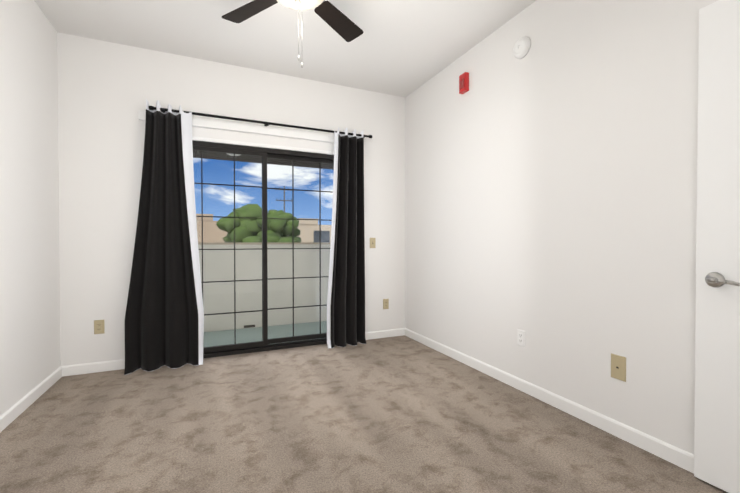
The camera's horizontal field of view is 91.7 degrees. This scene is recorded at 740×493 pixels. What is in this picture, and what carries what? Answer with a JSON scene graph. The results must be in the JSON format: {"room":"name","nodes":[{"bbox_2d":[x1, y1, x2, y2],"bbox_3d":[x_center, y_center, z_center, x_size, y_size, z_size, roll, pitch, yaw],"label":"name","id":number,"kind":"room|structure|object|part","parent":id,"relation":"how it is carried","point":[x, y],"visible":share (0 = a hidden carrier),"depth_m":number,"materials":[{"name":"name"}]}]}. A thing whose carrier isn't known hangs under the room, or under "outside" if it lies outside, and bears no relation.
{"room":"empty bedroom","nodes":[
{"label":"empty bedroom","id":0,"kind":"room"},
{"bbox_2d":[0,0,60,415],"bbox_3d":[-1.666,-0.306,0.859,0.140,2.740,4.600,0,1,-24],"label":"wall","id":1,"kind":"structure","parent":0,"point":[30,357],"depth_m":2.38,"materials":[{"name":"white paint"}]},
{"bbox_2d":[0,366,61,431],"bbox_3d":[-1.596,1.023,0.906,0.013,0.082,4.320,0,1,-24],"label":"baseboard","id":2,"kind":"structure","parent":1,"relation":"attached to","point":[15,410],"depth_m":2.34,"materials":[{"name":"white wood"}]},
{"bbox_2d":[57,32,404,365],"bbox_3d":[-1.064,-0.338,3.567,3.160,2.740,0.140,0,1,-24],"label":"wall","id":3,"kind":"structure","parent":0,"point":[106,89],"depth_m":3.06,"materials":[{"name":"white paint"}]},
{"bbox_2d":[61,359,124,376],"bbox_3d":[-2.164,0.998,3.010,0.685,0.082,0.013,0,1,-24],"label":"baseboard","id":4,"kind":"structure","parent":3,"relation":"attached to","point":[86,368],"depth_m":2.95,"materials":[{"name":"white wood"}]},
{"bbox_2d":[94,320,104,333],"bbox_3d":[-2.244,0.667,2.973,0.072,0.116,0.008,0,1,-24],"label":"electrical outlet","id":5,"kind":"object","parent":3,"relation":"attached to","point":[99,326],"visible":1,"depth_m":2.97,"materials":[{"name":"beige plastic"}]},
{"bbox_2d":[138,110,333,142],"bbox_3d":[-1.039,-1.121,3.464,2.030,0.072,0.052,0,1,-24],"label":"headrail","id":6,"kind":"object","parent":3,"relation":"attached to","point":[248,128],"visible":0.67,"depth_m":3.42,"materials":[{"name":"white plastic"}]},
{"bbox_2d":[149,106,371,137],"bbox_3d":[-0.936,-1.172,3.471,2.059,0.080,0.122,0,1,-24],"label":"curtain rod","id":7,"kind":"object","parent":3,"relation":"attached to","point":[164,110],"visible":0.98,"depth_m":3.36,"materials":[{"name":"black metal"}]},
{"bbox_2d":[124,109,198,374],"bbox_3d":[-1.763,-0.052,3.053,0.543,2.174,0.141,0,1,-24],"label":"curtain","id":8,"kind":"object","parent":7,"relation":"hanging from","point":[161,322],"visible":1,"depth_m":3.06,"materials":[{"name":"black fabric"}]},
{"bbox_2d":[126,99,203,374],"bbox_3d":[-1.745,-0.096,3.067,0.587,2.263,0.150,0,1,-24],"label":"lining","id":9,"kind":"object","parent":7,"relation":"hanging from","point":[186,127],"visible":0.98,"depth_m":3.14,"materials":[{"name":"white fabric"}]},
{"bbox_2d":[327,127,363,347],"bbox_3d":[-0.254,-0.100,3.734,0.416,2.254,0.148,0,1,-24],"label":"lining","id":10,"kind":"object","parent":7,"relation":"hanging from","point":[336,137],"visible":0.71,"depth_m":3.67,"materials":[{"name":"white fabric"}]},
{"bbox_2d":[331,135,365,347],"bbox_3d":[-0.235,-0.060,3.736,0.381,2.174,0.139,0,1,-24],"label":"curtain","id":11,"kind":"object","parent":7,"relation":"hanging from","point":[348,305],"visible":1,"depth_m":3.74,"materials":[{"name":"black fabric"}]},
{"bbox_2d":[192,140,333,358],"bbox_3d":[-1.033,0.032,3.563,1.830,2.000,0.142,0,1,-24],"label":"sliding glass door","id":12,"kind":"structure","parent":3,"relation":"in","point":[265,344],"depth_m":3.54,"materials":[{"name":"clear glass"}]},
{"bbox_3d":[-1.425,0.026,3.380,0.812,1.836,0.006,0,1,-24],"label":"glass","id":13,"kind":"part","parent":12,"relation":"part of","materials":[{"name":"clear glass"}]},
{"bbox_3d":[-1.415,0.032,3.359,0.886,1.905,0.081,0,1,-24],"label":"frame","id":14,"kind":"part","parent":12,"relation":"part of","materials":[{"name":"brown metal"}]},
{"bbox_2d":[192,136,333,153],"bbox_3d":[-1.012,-0.982,3.503,1.850,0.030,0.006,0,1,-24],"label":"valance","id":15,"kind":"object","parent":12,"relation":"attached to","point":[258,145],"visible":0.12,"depth_m":3.48,"materials":[{"name":"white plastic"}]},
{"bbox_3d":[-0.664,0.027,3.771,0.906,1.905,0.036,0,1,-24],"label":"frame","id":16,"kind":"part","parent":12,"relation":"part of","materials":[{"name":"brown metal"}]},
{"bbox_3d":[-0.664,0.022,3.771,0.832,1.836,0.006,0,1,-24],"label":"glass","id":17,"kind":"part","parent":12,"relation":"part of","materials":[{"name":"clear glass"}]},
{"bbox_2d":[370,238,375,247],"bbox_3d":[0.032,-0.040,3.972,0.072,0.116,0.018,0,1,-24],"label":"switch plate","id":18,"kind":"object","parent":3,"relation":"attached to","point":[372,242],"visible":1,"depth_m":3.98,"materials":[{"name":"beige plastic"}]},
{"bbox_2d":[365,328,404,339],"bbox_3d":[0.120,0.986,4.026,0.635,0.082,0.013,0,1,-24],"label":"baseboard","id":19,"kind":"structure","parent":3,"relation":"attached to","point":[384,333],"depth_m":4.04,"materials":[{"name":"white wood"}]},
{"bbox_2d":[383,299,388,308],"bbox_3d":[0.181,0.649,4.052,0.072,0.116,0.008,0,1,-24],"label":"electrical outlet","id":20,"kind":"object","parent":3,"relation":"attached to","point":[385,303],"visible":1,"depth_m":4.05,"materials":[{"name":"beige plastic"}]},
{"bbox_2d":[198,242,330,331],"bbox_3d":[-1.289,-0.155,4.198,5.820,2.640,1.192,0,1,-24],"label":"parapet","id":21,"kind":"object","parent":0,"point":[243,290],"depth_m":4.61,"materials":[{"name":"grey paint"}]},
{"bbox_2d":[34,0,535,96],"bbox_3d":[-0.158,-1.754,1.513,3.440,0.140,4.600,0,1,-24],"label":"ceiling","id":22,"kind":"structure","parent":0,"point":[403,48],"depth_m":2.85,"materials":[{"name":"white paint"}]},
{"bbox_2d":[222,0,362,67],"bbox_3d":[-0.427,-1.397,2.124,0.974,0.588,0.981,0,1,-14],"label":"fan","id":23,"kind":"object","parent":22,"relation":"hanging from","point":[342,25],"visible":1,"depth_m":2.36,"materials":[{"name":"black wood"}]},
{"bbox_3d":[-0.426,-1.560,2.118,0.284,0.262,0.284,0,1,-24],"label":"motor","id":24,"kind":"part","parent":23,"relation":"part of","materials":[{"name":"silver metal"}]},
{"bbox_3d":[-0.426,-1.489,2.119,0.336,0.084,0.336,0,1,-24],"label":"lamp shade","id":25,"kind":"part","parent":23,"relation":"part of","materials":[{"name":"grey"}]},
{"bbox_2d":[0,335,727,492],"bbox_3d":[-0.158,1.116,1.547,3.440,0.120,4.600,0,1,-24],"label":"floor carpet","id":26,"kind":"object","parent":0,"point":[401,414],"visible":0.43,"depth_m":2.01,"materials":[{"name":"carpet"}]},
{"bbox_2d":[405,0,717,454],"bbox_3d":[1.349,-0.322,2.200,0.140,2.740,4.600,0,1,-24],"label":"wall","id":27,"kind":"structure","parent":0,"point":[551,193],"depth_m":2.24,"materials":[{"name":"white paint"}]},
{"bbox_2d":[459,72,468,93],"bbox_3d":[0.821,-1.431,3.145,0.047,0.156,0.086,0,1,-24],"label":"fire alarm","id":28,"kind":"object","parent":27,"relation":"attached to","point":[463,82],"visible":1,"depth_m":3.11,"materials":[{"name":"red plastic"}]},
{"bbox_2d":[517,329,524,346],"bbox_3d":[1.095,0.664,2.602,0.008,0.116,0.072,0,1,-24],"label":"outlet","id":29,"kind":"object","parent":27,"relation":"attached to","point":[520,337],"visible":1,"depth_m":2.60,"materials":[{"name":"white plastic"}]},
{"bbox_2d":[513,36,530,58],"bbox_3d":[1.079,-1.426,2.570,0.044,0.144,0.144,0,1,-24],"label":"smoke detector","id":30,"kind":"object","parent":27,"relation":"attached to","point":[522,46],"visible":1,"depth_m":2.55,"materials":[{"name":"white plastic"}]},
{"bbox_2d":[405,328,693,473],"bbox_3d":[1.280,1.008,2.185,0.013,0.082,4.320,0,1,-24],"label":"baseboard","id":31,"kind":"structure","parent":27,"relation":"attached to","point":[679,457],"depth_m":2.19,"materials":[{"name":"white wood"}]},
{"bbox_2d":[611,353,625,381],"bbox_3d":[1.370,0.669,1.984,0.008,0.135,0.082,0,1,-24],"label":"jack","id":32,"kind":"object","parent":27,"relation":"attached to","point":[618,367],"visible":1,"depth_m":1.98,"materials":[{"name":"beige plastic"}]},
{"bbox_2d":[694,0,739,492],"bbox_3d":[1.671,-0.003,1.209,0.035,2.103,0.910,0,1,-24],"label":"door","id":33,"kind":"structure","parent":27,"relation":"in","point":[717,409],"depth_m":1.55,"materials":[{"name":"white"}]},
{"bbox_2d":[705,272,739,286],"bbox_3d":[1.484,0.144,1.515,0.060,0.066,0.132,0,1,-24],"label":"door handle","id":34,"kind":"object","parent":33,"relation":"attached to","point":[714,279],"depth_m":1.53,"materials":[{"name":"silver metal"}]},
{"label":"outside","id":35,"kind":"structure","parent":0,"visible":0},
{"bbox_3d":[-45.990,3.153,103.378,240.000,0.200,213.500,0,1,-24],"label":"ground","id":36,"kind":"structure","parent":35,"visible":0},
{"bbox_2d":[196,214,227,241],"bbox_3d":[-22.479,0.874,25.398,23.600,6.200,11.050,0,1,-24],"label":"building","id":37,"kind":"structure","parent":36,"relation":"on","point":[209,224],"depth_m":24.48,"materials":[{"name":"beige paint"}]},
{"bbox_2d":[216,204,267,241],"bbox_3d":[-6.335,0.923,18.960,3.293,6.262,2.531,0,1,-24],"label":"tree","id":38,"kind":"object","parent":36,"relation":"on","point":[246,222],"depth_m":18.20,"materials":[{"name":"green plant"}]},
{"bbox_2d":[256,209,301,241],"bbox_3d":[-4.959,1.023,19.177,2.656,6.057,2.279,0,1,-24],"label":"tree","id":39,"kind":"object","parent":36,"relation":"on","point":[285,234],"depth_m":18.39,"materials":[{"name":"green plant"}]},
{"bbox_2d":[274,186,291,211],"bbox_3d":[-9.523,-1.447,39.918,2.200,10.500,0.200,0,1,-24],"label":"pole","id":40,"kind":"object","parent":36,"relation":"on","point":[284,198],"depth_m":39.81,"materials":[{"name":"grey"}]},
{"bbox_2d":[296,218,330,241],"bbox_3d":[2.664,0.966,32.479,20.700,5.850,10.550,0,1,-24],"label":"building","id":41,"kind":"structure","parent":36,"relation":"on","point":[312,224],"depth_m":23.85,"materials":[{"name":"beige paint"}]},
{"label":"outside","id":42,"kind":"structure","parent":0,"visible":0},
{"bbox_2d":[193,150,333,169],"bbox_3d":[-1.287,-1.315,4.179,5.820,0.440,1.180,0,1,-24],"label":"ceiling","id":43,"kind":"structure","parent":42,"point":[250,158],"depth_m":4.54,"materials":[{"name":"white paint"}]},
{"bbox_2d":[203,321,326,346],"bbox_3d":[-1.287,1.102,4.208,5.500,0.125,1.180,0,1,-24],"label":"floor","id":44,"kind":"structure","parent":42,"point":[276,333],"depth_m":4.29,"materials":[{"name":"concrete"}]}
]}

